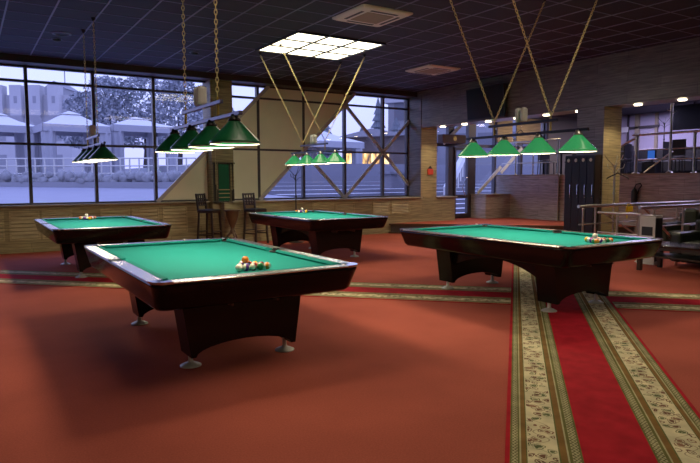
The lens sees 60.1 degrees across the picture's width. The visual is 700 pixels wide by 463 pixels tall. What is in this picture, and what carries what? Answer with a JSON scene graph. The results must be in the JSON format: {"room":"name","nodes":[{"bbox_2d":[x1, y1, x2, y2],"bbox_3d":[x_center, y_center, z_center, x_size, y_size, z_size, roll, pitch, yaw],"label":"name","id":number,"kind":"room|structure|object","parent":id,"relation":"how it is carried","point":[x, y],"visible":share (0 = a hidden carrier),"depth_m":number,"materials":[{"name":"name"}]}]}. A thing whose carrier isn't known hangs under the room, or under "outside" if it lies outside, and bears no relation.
{"room":"games hall","nodes":[
{"label":"games hall","id":0,"kind":"room"},
{"bbox_2d":[76,164,190,172],"bbox_3d":[3.029,-7.087,87.823,80.500,2.510,94.440,-3,6,-32],"label":"floor","id":1,"kind":"structure","parent":0,"point":[163,169],"depth_m":33.99,"materials":[{"name":"concrete"}]},
{"bbox_2d":[102,77,177,167],"bbox_3d":[-15.892,-8.495,46.693,6.059,7.503,6.053,1,5,15],"label":"tree","id":2,"kind":"object","parent":1,"relation":"on","point":[130,80],"visible":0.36,"depth_m":45.41,"materials":[{"name":"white plant"}]},
{"bbox_2d":[133,80,202,164],"bbox_3d":[-12.622,-8.002,44.773,6.521,6.834,6.296,-3,6,-32],"label":"tree","id":3,"kind":"object","parent":1,"relation":"on","point":[171,85],"visible":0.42,"depth_m":43.67,"materials":[{"name":"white plant"}]},
{"bbox_2d":[172,84,234,132],"bbox_3d":[-10.304,-7.720,44.682,5.461,6.273,5.189,-4,6,-35],"label":"tree","id":4,"kind":"object","parent":1,"relation":"on","point":[197,113],"visible":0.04,"depth_m":43.35,"materials":[{"name":"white plant"}]},
{"bbox_2d":[307,131,364,163],"bbox_3d":[-2.770,-5.136,36.124,5.250,2.520,5.266,-4,6,-38],"label":"canopy tent","id":5,"kind":"object","parent":1,"relation":"on","point":[334,142],"visible":0.2,"depth_m":35.44,"materials":[{"name":"white fabric"}]},
{"bbox_2d":[352,144,361,163],"bbox_3d":[0.467,-4.503,35.792,0.633,1.294,0.666,-4,6,-38],"label":"curtain","id":6,"kind":"object","parent":5,"relation":"hanging from","point":[356,157],"depth_m":35.55,"materials":[{"name":"grey fabric"}]},
{"bbox_2d":[340,128,404,163],"bbox_3d":[2.508,-5.444,40.562,5.249,2.553,5.000,2,6,27],"label":"pavilion","id":7,"kind":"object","parent":1,"relation":"on","point":[398,145],"visible":0.25,"depth_m":38.53,"materials":[{"name":"grey stone"}]},
{"bbox_2d":[370,98,385,128],"bbox_3d":[2.064,-7.415,45.690,2.414,5.388,2.476,-3,6,-32],"label":"fir tree","id":8,"kind":"object","parent":1,"relation":"on","point":[376,125],"visible":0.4,"depth_m":45.43,"materials":[{"name":"green plant"}]},
{"bbox_2d":[385,99,539,165],"bbox_3d":[12.249,-7.497,46.948,16.800,5.274,10.300,2,5,24],"label":"office building","id":9,"kind":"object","parent":1,"relation":"on","point":[481,129],"visible":0.1,"depth_m":43.15,"materials":[{"name":"grey stone"}]},
{"bbox_2d":[0,187,288,202],"bbox_3d":[-54.575,-3.197,39.237,130.000,1.350,95.050,-3,6,-32],"label":"floor","id":10,"kind":"structure","parent":0,"point":[7,194],"depth_m":20.99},
{"bbox_2d":[0,113,39,174],"bbox_3d":[-18.095,-4.299,31.172,3.250,3.652,3.266,-4,6,-38],"label":"canopy tent","id":11,"kind":"object","parent":10,"relation":"on","point":[11,127],"visible":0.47,"depth_m":30.83,"materials":[{"name":"white fabric"}]},
{"bbox_2d":[14,133,24,174],"bbox_3d":[-17.866,-4.026,33.033,0.633,2.786,0.666,-4,6,-38],"label":"curtain","id":12,"kind":"object","parent":11,"relation":"hanging from","point":[18,137],"depth_m":32.76,"materials":[{"name":"grey fabric"}]},
{"bbox_2d":[23,131,39,172],"bbox_3d":[-16.261,-3.855,30.994,0.633,2.786,0.666,-4,6,-38],"label":"curtain","id":13,"kind":"object","parent":11,"relation":"hanging from","point":[33,136],"depth_m":30.81,"materials":[{"name":"grey fabric"}]},
{"bbox_2d":[0,71,114,172],"bbox_3d":[-35.182,-11.728,67.122,13.615,15.142,12.720,0,5,0],"label":"building","id":14,"kind":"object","parent":10,"relation":"on","point":[45,102],"visible":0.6,"depth_m":61.19,"materials":[{"name":"stone"}]},
{"bbox_2d":[32,111,111,176],"bbox_3d":[-14.358,-4.306,31.176,3.250,3.741,3.266,-4,6,-38],"label":"canopy tent","id":15,"kind":"object","parent":10,"relation":"on","point":[68,123],"visible":0.49,"depth_m":30.05,"materials":[{"name":"white fabric"}]},
{"bbox_2d":[38,132,42,172],"bbox_3d":[-16.175,-3.863,31.441,0.633,2.825,0.666,-4,6,-38],"label":"curtain","id":16,"kind":"object","parent":15,"relation":"hanging from","point":[39,133],"depth_m":31.20,"materials":[{"name":"grey fabric"}]},
{"bbox_2d":[41,126,57,175],"bbox_3d":[-14.570,-3.692,29.402,0.633,2.825,0.666,-4,6,-38],"label":"curtain","id":17,"kind":"object","parent":15,"relation":"hanging from","point":[48,133],"depth_m":29.16,"materials":[{"name":"grey fabric"}]},
{"bbox_2d":[83,132,93,172],"bbox_3d":[-14.130,-4.007,33.039,0.633,2.825,0.666,-4,6,-38],"label":"curtain","id":18,"kind":"object","parent":15,"relation":"hanging from","point":[87,169],"depth_m":32.77,"materials":[{"name":"grey fabric"}]},
{"bbox_2d":[98,128,111,176],"bbox_3d":[-12.525,-3.836,31.000,0.633,2.825,0.666,-4,6,-38],"label":"curtain","id":19,"kind":"object","parent":15,"relation":"hanging from","point":[105,133],"depth_m":30.75,"materials":[{"name":"grey fabric"}]},
{"bbox_2d":[57,90,107,148],"bbox_3d":[-20.776,-7.617,47.744,4.264,7.012,4.174,-3,6,-32],"label":"tree","id":20,"kind":"object","parent":10,"relation":"on","point":[78,96],"visible":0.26,"depth_m":46.76,"materials":[{"name":"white plant"}]},
{"bbox_2d":[0,169,181,188],"bbox_3d":[-12.330,-2.233,27.383,11.003,1.233,0.892,0,5,0],"label":"hedge","id":21,"kind":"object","parent":10,"relation":"on","point":[119,179],"depth_m":27.07,"materials":[{"name":"grey plant"}]},
{"bbox_2d":[0,182,172,188],"bbox_3d":[-12.260,-1.920,27.323,10.638,0.620,0.500,0,5,0],"label":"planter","id":22,"kind":"object","parent":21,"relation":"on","point":[163,185],"depth_m":27.05,"materials":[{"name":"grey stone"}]},
{"bbox_2d":[0,157,195,176],"bbox_3d":[-12.665,-2.738,28.211,11.051,1.380,0.070,0,5,0],"label":"terrace railing","id":23,"kind":"object","parent":10,"relation":"on","point":[176,158],"visible":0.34,"depth_m":28.16,"materials":[{"name":"white metal"}]},
{"bbox_2d":[75,75,148,144],"bbox_3d":[-18.072,-7.814,45.646,6.256,7.750,6.177,-3,6,-32],"label":"tree","id":24,"kind":"object","parent":10,"relation":"on","point":[103,79],"visible":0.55,"depth_m":44.70,"materials":[{"name":"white plant"}]},
{"bbox_2d":[108,117,177,172],"bbox_3d":[-12.222,-4.660,34.676,3.650,3.742,3.666,-4,6,-38],"label":"canopy tent","id":25,"kind":"object","parent":10,"relation":"on","point":[134,126],"visible":0.34,"depth_m":33.33,"materials":[{"name":"white fabric"}]},
{"bbox_2d":[111,126,124,172],"bbox_3d":[-12.469,-4.118,32.614,0.633,3.018,0.666,-4,6,-38],"label":"curtain","id":26,"kind":"object","parent":25,"relation":"hanging from","point":[117,136],"depth_m":32.36,"materials":[{"name":"grey fabric"}]},
{"bbox_2d":[146,132,157,172],"bbox_3d":[-11.960,-4.481,36.810,0.633,3.018,0.666,-4,6,-38],"label":"curtain","id":27,"kind":"object","parent":25,"relation":"hanging from","point":[148,135],"depth_m":36.55,"materials":[{"name":"grey fabric"}]},
{"bbox_2d":[165,133,177,164],"bbox_3d":[-10.108,-4.284,34.459,0.633,3.018,0.666,-4,6,-38],"label":"curtain","id":28,"kind":"object","parent":25,"relation":"hanging from","point":[168,155],"depth_m":34.23,"materials":[{"name":"grey fabric"}]},
{"bbox_2d":[268,163,539,212],"bbox_3d":[10.055,-2.147,30.285,30.500,2.510,10.600,-3,6,-32],"label":"steps","id":29,"kind":"structure","parent":10,"relation":"on","point":[316,185],"depth_m":26.30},
{"bbox_2d":[378,172,404,187],"bbox_3d":[1.743,-2.037,23.976,1.000,0.650,0.800,-3,6,-32],"label":"stone block","id":30,"kind":"object","parent":29,"relation":"on","point":[391,179],"visible":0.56,"depth_m":23.69,"materials":[{"name":"concrete"}]},
{"bbox_2d":[443,157,464,194],"bbox_3d":[3.642,-2.150,25.841,1.842,2.617,9.300,1,5,15],"label":"stair handrail","id":31,"kind":"object","parent":29,"relation":"on","point":[459,164],"visible":0.2,"depth_m":27.37,"materials":[{"name":"white metal"}]},
{"bbox_2d":[0,197,454,249],"bbox_3d":[-4.056,-0.196,14.604,16.750,1.000,0.850,-3,6,-32],"label":"wall","id":32,"kind":"structure","parent":0,"point":[421,209],"depth_m":14.99,"materials":[{"name":"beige wood"}]},
{"bbox_2d":[8,210,40,241],"bbox_3d":[-6.934,-0.122,12.915,0.580,0.640,0.020,-3,6,-32],"label":"radiator cover","id":33,"kind":"object","parent":32,"relation":"attached to","point":[13,215],"visible":0.87,"depth_m":12.90,"materials":[{"name":"brown wood"}]},
{"bbox_2d":[41,209,72,239],"bbox_3d":[-6.397,-0.153,13.254,0.610,0.640,0.020,-3,6,-32],"label":"radiator cover","id":34,"kind":"object","parent":32,"relation":"attached to","point":[45,213],"visible":0.41,"depth_m":13.20,"materials":[{"name":"brown wood"}]},
{"bbox_2d":[0,63,207,205],"bbox_3d":[-7.426,-2.008,12.568,9.338,3.020,0.170,-3,6,-32],"label":"window","id":35,"kind":"structure","parent":32,"relation":"in","point":[193,180],"depth_m":14.08,"materials":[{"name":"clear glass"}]},
{"bbox_2d":[100,208,129,216],"bbox_3d":[-5.380,-0.211,13.896,0.640,0.640,0.020,-3,6,-32],"label":"radiator cover","id":36,"kind":"object","parent":32,"relation":"attached to","point":[115,211],"visible":0.32,"depth_m":13.88,"materials":[{"name":"brown wood"}]},
{"bbox_2d":[132,207,158,221],"bbox_3d":[-4.806,-0.244,14.259,0.620,0.640,0.020,-3,6,-32],"label":"radiator cover","id":37,"kind":"object","parent":32,"relation":"attached to","point":[145,214],"visible":0.41,"depth_m":14.27,"materials":[{"name":"brown wood"}]},
{"bbox_2d":[162,206,187,233],"bbox_3d":[-4.223,-0.278,14.627,0.600,0.640,0.020,-3,6,-32],"label":"radiator cover","id":38,"kind":"object","parent":32,"relation":"attached to","point":[175,213],"visible":0.84,"depth_m":14.64,"materials":[{"name":"brown wood"}]},
{"bbox_2d":[0,230,387,253],"bbox_3d":[-5.047,0.330,13.830,14.200,0.090,0.585,-3,6,-32],"label":"baseboard","id":39,"kind":"structure","parent":32,"relation":"attached to","point":[46,249],"depth_m":13.20,"materials":[{"name":"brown wood"}]},
{"bbox_2d":[202,79,232,237],"bbox_3d":[-3.283,-1.730,15.145,0.560,3.960,0.550,-3,6,-32],"label":"pillar","id":40,"kind":"structure","parent":32,"relation":"attached to","point":[225,87],"depth_m":14.86,"materials":[{"name":"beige wood"}]},
{"bbox_2d":[212,162,234,202],"bbox_3d":[-3.102,-1.200,14.924,0.560,1.000,0.090,-3,6,-32],"label":"cue rack","id":41,"kind":"object","parent":32,"relation":"attached to","point":[224,190],"visible":0.92,"depth_m":14.92,"materials":[{"name":"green wood"}]},
{"bbox_2d":[0,196,457,206],"bbox_3d":[-4.020,-0.696,14.549,16.800,0.035,0.910,-3,6,-32],"label":"trim","id":42,"kind":"structure","parent":32,"relation":"on","point":[406,197],"depth_m":15.09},
{"bbox_2d":[232,83,408,199],"bbox_3d":[-0.688,-2.395,16.824,5.840,3.020,0.170,-3,6,-32],"label":"window","id":43,"kind":"structure","parent":32,"relation":"in","point":[257,168],"depth_m":16.17,"materials":[{"name":"clear glass"}]},
{"bbox_2d":[313,203,333,211],"bbox_3d":[-0.699,-0.569,16.192,0.650,0.390,0.020,-3,6,-32],"label":"radiator cover","id":44,"kind":"object","parent":32,"relation":"attached to","point":[328,206],"visible":0.56,"depth_m":16.20,"materials":[{"name":"brown wood"}]},
{"bbox_2d":[335,202,354,212],"bbox_3d":[-0.137,-0.601,16.547,0.620,0.390,0.020,-3,6,-32],"label":"radiator cover","id":45,"kind":"object","parent":32,"relation":"attached to","point":[338,206],"visible":0.68,"depth_m":16.55,"materials":[{"name":"brown wood"}]},
{"bbox_2d":[373,201,389,214],"bbox_3d":[0.893,-0.660,17.198,0.600,0.390,0.020,-3,6,-32],"label":"radiator cover","id":46,"kind":"object","parent":32,"relation":"attached to","point":[376,208],"visible":0.95,"depth_m":17.19,"materials":[{"name":"brown wood"}]},
{"bbox_2d":[391,201,409,214],"bbox_3d":[1.467,-0.693,17.561,0.680,0.390,0.020,-3,6,-32],"label":"radiator cover","id":47,"kind":"object","parent":32,"relation":"attached to","point":[404,206],"visible":1,"depth_m":17.57,"materials":[{"name":"brown wood"}]},
{"bbox_2d":[389,223,626,233],"bbox_3d":[4.214,-0.040,16.684,6.357,0.283,0.085,1,5,13],"label":"trim","id":48,"kind":"structure","parent":32,"relation":"attached to","point":[389,223],"depth_m":16.96,"materials":[{"name":"brown wood"}]},
{"bbox_2d":[0,233,699,462],"bbox_3d":[2.165,0.971,7.253,19.300,0.100,19.750,-3,6,-32],"label":"floor","id":49,"kind":"structure","parent":0,"point":[362,380],"depth_m":4.85,"materials":[{"name":"red carpet"}]},
{"bbox_2d":[195,193,222,238],"bbox_3d":[-3.355,-0.291,14.396,0.489,1.224,0.438,2,5,19],"label":"bar stool","id":50,"kind":"object","parent":49,"relation":"on","point":[202,200],"visible":0.96,"depth_m":14.29,"materials":[{"name":"black wood"}]},
{"bbox_2d":[84,237,357,368],"bbox_3d":[-1.434,0.627,5.995,1.756,0.823,2.980,-3,6,-32],"label":"pool table","id":51,"kind":"object","parent":49,"relation":"on","point":[213,303],"visible":1,"depth_m":5.09,"materials":[{"name":"brown wood"}]},
{"bbox_2d":[224,209,240,237],"bbox_3d":[-2.798,-0.107,14.492,0.428,0.829,0.448,-3,6,-32],"label":"pedestal table","id":52,"kind":"object","parent":49,"relation":"on","point":[232,215],"visible":0.85,"depth_m":14.41,"materials":[{"name":"brown wood"}]},
{"bbox_2d":[242,193,268,242],"bbox_3d":[-2.310,-0.325,14.753,0.489,1.224,0.438,3,6,36],"label":"bar stool","id":53,"kind":"object","parent":49,"relation":"on","point":[253,202],"visible":0.97,"depth_m":14.71,"materials":[{"name":"brown wood"}]},
{"bbox_2d":[248,210,387,256],"bbox_3d":[-0.747,0.052,12.641,1.756,0.823,2.980,-3,6,-32],"label":"pool table","id":54,"kind":"object","parent":49,"relation":"on","point":[324,231],"visible":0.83,"depth_m":11.83,"materials":[{"name":"brown wood"}]},
{"bbox_2d":[0,269,699,311],"bbox_3d":[-0.639,0.803,8.674,14.500,0.006,1.220,1,5,13],"label":"runner rug","id":55,"kind":"object","parent":49,"relation":"on","point":[630,300],"visible":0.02,"depth_m":8.20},
{"bbox_2d":[34,216,171,277],"bbox_3d":[-4.385,0.234,10.580,1.756,0.823,2.980,-3,6,-32],"label":"pool table","id":56,"kind":"object","parent":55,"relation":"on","point":[72,234],"visible":0.82,"depth_m":9.59,"materials":[{"name":"brown wood"}]},
{"bbox_2d":[563,154,600,232],"bbox_3d":[5.005,-0.622,13.116,0.223,2.050,0.740,-3,6,-32],"label":"locker","id":57,"kind":"object","parent":49,"relation":"on","point":[582,172],"visible":0.82,"depth_m":12.99,"materials":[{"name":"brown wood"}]},
{"bbox_2d":[505,264,699,462],"bbox_3d":[1.776,1.158,4.401,1.220,0.006,17.200,1,5,15],"label":"runner rug","id":58,"kind":"object","parent":49,"relation":"on","point":[584,386],"visible":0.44,"depth_m":4.34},
{"bbox_2d":[399,224,662,312],"bbox_3d":[2.214,0.431,7.989,1.756,0.823,2.980,-3,6,-32],"label":"pool table","id":59,"kind":"object","parent":58,"relation":"on","point":[563,264],"visible":1,"depth_m":7.26,"materials":[{"name":"brown wood"}]},
{"bbox_2d":[605,155,624,231],"bbox_3d":[5.508,-0.575,12.656,0.380,2.033,0.413,3,6,35],"label":"coat stand","id":60,"kind":"object","parent":49,"relation":"on","point":[615,165],"visible":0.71,"depth_m":12.62,"materials":[{"name":"wood"}]},
{"bbox_2d":[597,211,641,261],"bbox_3d":[5.128,0.083,11.574,0.092,0.909,0.906,-3,6,-32],"label":"railing","id":61,"kind":"object","parent":49,"relation":"on","point":[598,212],"visible":0.6,"depth_m":11.50,"materials":[{"name":"metal"}]},
{"bbox_2d":[577,200,699,233],"bbox_3d":[6.550,-0.116,13.072,5.080,1.040,0.092,-3,6,-32],"label":"railing","id":62,"kind":"object","parent":49,"relation":"on","point":[583,207],"visible":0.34,"depth_m":12.45,"materials":[{"name":"metal"}]},
{"bbox_2d":[636,215,662,264],"bbox_3d":[5.451,0.144,10.993,0.260,0.885,0.340,-3,6,-32],"label":"waste bin","id":63,"kind":"object","parent":49,"relation":"on","point":[651,226],"visible":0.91,"depth_m":10.88,"materials":[{"name":"white plastic"}]},
{"bbox_2d":[636,241,699,269],"bbox_3d":[5.599,0.469,9.700,0.680,0.460,1.800,-3,6,-32],"label":"coffee table","id":64,"kind":"object","parent":49,"relation":"on","point":[690,248],"visible":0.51,"depth_m":9.85,"materials":[{"name":"black wood"}]},
{"bbox_2d":[653,252,699,262],"bbox_3d":[5.599,0.446,9.698,0.600,0.025,1.680,-3,6,-32],"label":"shelf","id":65,"kind":"object","parent":64,"relation":"attached to","point":[690,258],"depth_m":9.95,"materials":[{"name":"brown wood"}]},
{"bbox_2d":[638,203,699,236],"bbox_3d":[6.991,-0.055,12.408,3.650,1.030,0.097,-3,6,-32],"label":"railing","id":66,"kind":"object","parent":49,"relation":"on","point":[683,206],"visible":0.47,"depth_m":11.96,"materials":[{"name":"metal"}]},
{"bbox_2d":[662,208,699,241],"bbox_3d":[7.199,-0.043,13.017,0.890,0.900,0.700,-3,6,-32],"label":"armchair","id":67,"kind":"object","parent":49,"relation":"on","point":[691,215],"visible":0.23,"depth_m":12.99,"materials":[{"name":"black leather"}]},
{"bbox_2d":[684,208,699,223],"bbox_3d":[7.397,-0.263,13.124,0.200,0.480,0.290,-3,6,-32],"label":"cushion","id":68,"kind":"object","parent":67,"relation":"on","point":[691,215],"depth_m":13.03,"materials":[{"name":"fabric"}]},
{"bbox_2d":[670,219,699,265],"bbox_3d":[6.594,0.211,10.098,0.890,0.900,2.100,-3,6,-32],"label":"leather sofa","id":69,"kind":"object","parent":49,"relation":"on","point":[693,236],"visible":0.62,"depth_m":10.68,"materials":[{"name":"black leather"}]},
{"bbox_2d":[0,0,699,91],"bbox_3d":[0.474,-3.135,5.920,15.420,0.120,19.900,-3,6,-32],"label":"ceiling","id":70,"kind":"structure","parent":0,"point":[469,7],"depth_m":10.57,"materials":[{"name":"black tile"}]},
{"bbox_2d":[72,17,117,162],"bbox_3d":[-4.300,-2.292,10.047,0.433,2.236,2.173,-3,6,-32],"label":"lamp","id":71,"kind":"object","parent":70,"relation":"hanging from","point":[101,153],"visible":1,"depth_m":9.79,"materials":[{"name":"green metal"}]},
{"bbox_2d":[155,0,260,152],"bbox_3d":[-1.451,-1.920,5.807,0.433,2.236,2.173,-3,6,-32],"label":"lamp","id":72,"kind":"object","parent":70,"relation":"hanging from","point":[234,133],"visible":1,"depth_m":5.59,"materials":[{"name":"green metal"}]},
{"bbox_2d":[259,44,365,164],"bbox_3d":[-0.753,-2.507,12.418,1.970,2.236,2.171,-3,6,-32],"label":"lamp","id":73,"kind":"object","parent":70,"relation":"hanging from","point":[335,157],"visible":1,"depth_m":12.35,"materials":[{"name":"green metal"}]},
{"bbox_2d":[255,31,385,60],"bbox_3d":[-0.590,-3.552,11.684,1.909,0.028,1.820,-3,6,-32],"label":"ceiling light panel","id":74,"kind":"object","parent":70,"relation":"attached to","point":[297,43],"visible":1,"depth_m":11.61,"materials":[{"name":"plastic"}]},
{"bbox_2d":[0,0,699,91],"bbox_3d":[0.668,-3.052,5.695,15.300,0.009,19.101,-3,6,-32],"label":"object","id":75,"kind":"structure","parent":70,"relation":"attached to","point":[160,1],"depth_m":10.79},
{"bbox_2d":[332,4,412,26],"bbox_3d":[0.344,-3.358,9.479,0.940,0.046,0.940,-3,6,-32],"label":"ceiling air vent","id":76,"kind":"object","parent":70,"relation":"attached to","point":[363,14],"visible":1,"depth_m":9.34,"materials":[{"name":"beige plastic"}]},
{"bbox_2d":[344,11,363,18],"bbox_3d":[0.061,-3.322,9.302,0.050,0.004,0.500,-3,6,-32],"label":"outlet","id":77,"kind":"object","parent":76,"relation":"attached to","point":[357,13],"depth_m":9.27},
{"bbox_2d":[350,12,392,23],"bbox_3d":[0.344,-3.337,9.481,0.500,0.005,0.500,-3,6,-32],"label":"grille","id":78,"kind":"object","parent":76,"relation":"attached to","point":[365,17],"depth_m":9.44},
{"bbox_2d":[370,10,397,15],"bbox_3d":[0.524,-3.314,9.199,0.500,0.004,0.050,-3,6,-32],"label":"outlet","id":79,"kind":"object","parent":76,"relation":"attached to","point":[373,11],"depth_m":9.19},
{"bbox_2d":[379,17,398,24],"bbox_3d":[0.627,-3.354,9.659,0.050,0.004,0.500,-3,6,-32],"label":"outlet","id":80,"kind":"object","parent":76,"relation":"attached to","point":[394,18],"depth_m":9.65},
{"bbox_2d":[405,64,460,74],"bbox_3d":[1.933,-3.766,14.163,0.940,0.046,0.940,-3,6,-32],"label":"ceiling air vent","id":81,"kind":"object","parent":70,"relation":"attached to","point":[431,69],"visible":1,"depth_m":14.04,"materials":[{"name":"beige plastic"}]},
{"bbox_2d":[419,69,446,73],"bbox_3d":[1.933,-3.746,14.165,0.500,0.005,0.500,-3,6,-32],"label":"grille","id":82,"kind":"object","parent":81,"relation":"attached to","point":[427,71],"depth_m":14.17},
{"bbox_2d":[450,0,597,156],"bbox_3d":[2.209,-2.114,7.764,1.970,2.236,2.171,-3,6,-32],"label":"lamp","id":83,"kind":"object","parent":70,"relation":"hanging from","point":[577,142],"visible":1,"depth_m":7.70,"materials":[{"name":"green metal"}]},
{"bbox_2d":[516,118,541,143],"bbox_3d":[6.133,-3.452,20.815,1.240,0.900,0.070,-3,6,-32],"label":"board","id":84,"kind":"object","parent":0,"point":[527,128],"visible":0.37,"depth_m":20.77,"materials":[{"name":"brown wood"}]},
{"bbox_2d":[404,37,699,129],"bbox_3d":[7.227,-1.420,10.363,0.600,4.100,19.900,-3,6,-32],"label":"wall","id":85,"kind":"structure","parent":0,"point":[669,72],"depth_m":12.93,"materials":[{"name":"grey wood"}]},
{"bbox_2d":[0,53,416,98],"bbox_3d":[-4.690,-3.687,14.025,15.400,0.140,0.650,-3,6,-32],"label":"trim","id":86,"kind":"structure","parent":85,"relation":"attached to","point":[5,58],"depth_m":14.21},
{"bbox_2d":[421,128,436,197],"bbox_3d":[2.206,-2.055,18.255,0.600,2.060,0.550,-3,6,-32],"label":"trim","id":87,"kind":"structure","parent":85,"relation":"attached to","point":[428,135],"depth_m":18.02,"materials":[{"name":"brown wood"}]},
{"bbox_2d":[466,83,505,120],"bbox_3d":[3.467,-3.270,15.396,0.191,0.800,1.320,-3,6,-32],"label":"television","id":88,"kind":"object","parent":85,"relation":"attached to","point":[477,108],"visible":0.94,"depth_m":15.33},
{"bbox_2d":[408,96,604,230],"bbox_3d":[3.534,-1.790,15.599,0.015,3.960,6.720,-3,6,-32],"label":"trim","id":89,"kind":"structure","parent":85,"relation":"attached to","point":[593,118],"depth_m":17.78,"materials":[{"name":"grey wood"}]},
{"bbox_2d":[391,225,633,235],"bbox_3d":[3.928,-0.051,16.947,5.480,0.260,5.120,-3,6,-32],"label":"trim","id":90,"kind":"structure","parent":85,"relation":"attached to","point":[394,228],"depth_m":16.55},
{"bbox_2d":[403,217,635,226],"bbox_3d":[3.933,-0.188,16.909,5.500,0.020,5.170,-3,6,-32],"label":"trim","id":91,"kind":"structure","parent":85,"relation":"attached to","point":[496,221],"depth_m":17.74,"materials":[{"name":"red carpet"}]},
{"bbox_2d":[601,107,621,234],"bbox_3d":[5.421,-1.136,13.248,0.600,3.050,0.650,-3,6,-32],"label":"column","id":92,"kind":"structure","parent":85,"relation":"attached to","point":[613,116],"depth_m":12.94,"materials":[{"name":"brown wood"}]},
{"bbox_2d":[538,116,576,173],"bbox_3d":[6.432,-2.276,21.479,10.000,3.900,0.220,-3,6,-32],"label":"wall","id":93,"kind":"structure","parent":0,"point":[562,123],"depth_m":22.05,"materials":[{"name":"grey paint"}]},
{"bbox_2d":[471,195,509,218],"bbox_3d":[4.614,-0.834,19.896,1.100,0.750,0.660,-3,6,-32],"label":"trim","id":94,"kind":"structure","parent":93,"relation":"attached to","point":[482,206],"depth_m":19.61,"materials":[{"name":"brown wood"}]},
{"bbox_2d":[437,118,548,217],"bbox_3d":[4.667,-2.065,20.263,5.700,3.700,0.205,-3,6,-32],"label":"window","id":95,"kind":"structure","parent":93,"relation":"in","point":[470,129],"depth_m":19.81,"materials":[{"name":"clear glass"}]},
{"bbox_2d":[438,134,465,143],"bbox_3d":[3.204,-2.903,19.035,0.960,0.270,0.286,-3,6,-32],"label":"board","id":96,"kind":"object","parent":95,"relation":"attached to","point":[442,138],"visible":1,"depth_m":18.86,"materials":[{"name":"brown wood"}]},
{"bbox_2d":[454,147,468,216],"bbox_3d":[3.618,-1.597,19.529,0.620,2.220,0.144,-3,6,-32],"label":"door","id":97,"kind":"structure","parent":95,"relation":"attached to","point":[466,196],"depth_m":19.58,"materials":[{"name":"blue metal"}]},
{"bbox_2d":[495,174,699,232],"bbox_3d":[10.235,-0.363,12.260,0.200,1.650,19.720,-3,6,-32],"label":"wall","id":98,"kind":"structure","parent":0,"point":[655,188],"depth_m":16.54,"materials":[{"name":"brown wood"}]},
{"bbox_2d":[495,173,699,220],"bbox_3d":[10.243,-0.518,12.252,0.300,1.400,19.720,-3,6,-32],"label":"trim","id":99,"kind":"structure","parent":98,"relation":"attached to","point":[558,175],"depth_m":18.20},
{"bbox_2d":[502,138,560,174],"bbox_3d":[5.713,-2.352,19.274,0.132,1.076,2.350,-3,6,-32],"label":"railing","id":100,"kind":"object","parent":99,"relation":"on","point":[559,139],"visible":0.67,"depth_m":19.13,"materials":[{"name":"metal"}]},
{"bbox_2d":[496,120,512,143],"bbox_3d":[5.162,-3.396,20.202,0.740,0.900,0.070,-3,6,-32],"label":"board","id":101,"kind":"object","parent":100,"relation":"attached to","point":[509,129],"visible":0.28,"depth_m":20.18,"materials":[{"name":"brown wood"}]},
{"bbox_2d":[621,130,699,172],"bbox_3d":[8.696,-1.944,14.589,0.198,1.050,6.513,-3,6,-32],"label":"railing","id":102,"kind":"object","parent":99,"relation":"on","point":[636,138],"visible":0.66,"depth_m":15.59,"materials":[{"name":"metal"}]},
{"bbox_2d":[666,103,676,172],"bbox_3d":[8.166,-2.465,15.402,0.203,1.950,0.214,-3,6,-32],"label":"post","id":103,"kind":"object","parent":99,"relation":"on","point":[672,104],"visible":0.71,"depth_m":15.38,"materials":[{"name":"metal"}]},
{"bbox_2d":[554,100,699,117],"bbox_3d":[11.882,-3.476,13.212,10.500,0.120,20.000,-3,6,-32],"label":"ceiling","id":104,"kind":"structure","parent":0,"point":[658,107],"depth_m":19.70,"materials":[{"name":"paint"}]},
{"bbox_2d":[672,102,699,130],"bbox_3d":[10.146,-3.417,17.888,0.158,0.790,1.280,-3,6,-32],"label":"television","id":105,"kind":"object","parent":104,"relation":"hanging from","point":[687,116],"visible":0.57,"depth_m":17.98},
{"bbox_2d":[621,111,699,148],"bbox_3d":[14.292,-2.479,14.830,0.200,2.200,20.000,-3,6,-32],"label":"wall","id":106,"kind":"structure","parent":0,"point":[646,142],"depth_m":20.77,"materials":[{"name":"purple paint"}]},
{"bbox_2d":[634,112,658,150],"bbox_3d":[10.226,-3.008,20.938,0.100,2.130,0.810,-3,6,-32],"label":"trim","id":107,"kind":"structure","parent":106,"relation":"attached to","point":[637,116],"depth_m":20.65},
{"bbox_3d":[13.282,-1.335,14.284,7.200,0.080,20.000,-3,6,-32],"label":"floor","id":108,"kind":"structure","parent":0,"visible":0},
{"bbox_2d":[620,144,631,173],"bbox_3d":[8.312,-2.201,18.511,0.400,0.950,0.420,-3,6,-32],"label":"dining chair","id":109,"kind":"object","parent":108,"relation":"on","point":[628,147],"visible":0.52,"depth_m":18.31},
{"bbox_2d":[620,150,649,173],"bbox_3d":[9.680,-2.379,21.053,0.640,0.860,2.000,-3,6,-32],"label":"seat","id":110,"kind":"object","parent":108,"relation":"on","point":[641,154],"visible":0.03,"depth_m":20.74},
{"bbox_2d":[641,150,661,172],"bbox_3d":[8.303,-1.907,16.676,0.300,0.680,0.400,-3,6,-32],"label":"monitor","id":111,"kind":"object","parent":108,"relation":"on","point":[651,154],"visible":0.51,"depth_m":16.58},
{"bbox_2d":[645,148,699,172],"bbox_3d":[10.963,-2.097,17.735,0.640,0.860,4.600,-3,6,-32],"label":"seat","id":112,"kind":"object","parent":108,"relation":"on","point":[689,153],"visible":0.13,"depth_m":18.70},
{"bbox_2d":[662,142,682,172],"bbox_3d":[9.263,-2.107,17.389,0.400,0.950,0.420,-3,6,-32],"label":"dining chair","id":113,"kind":"object","parent":108,"relation":"on","point":[665,144],"visible":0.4,"depth_m":17.43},
{"bbox_2d":[671,139,692,172],"bbox_3d":[9.071,-2.033,16.536,0.420,0.950,0.400,-3,6,-32],"label":"dining chair","id":114,"kind":"object","parent":108,"relation":"on","point":[677,143],"visible":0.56,"depth_m":16.42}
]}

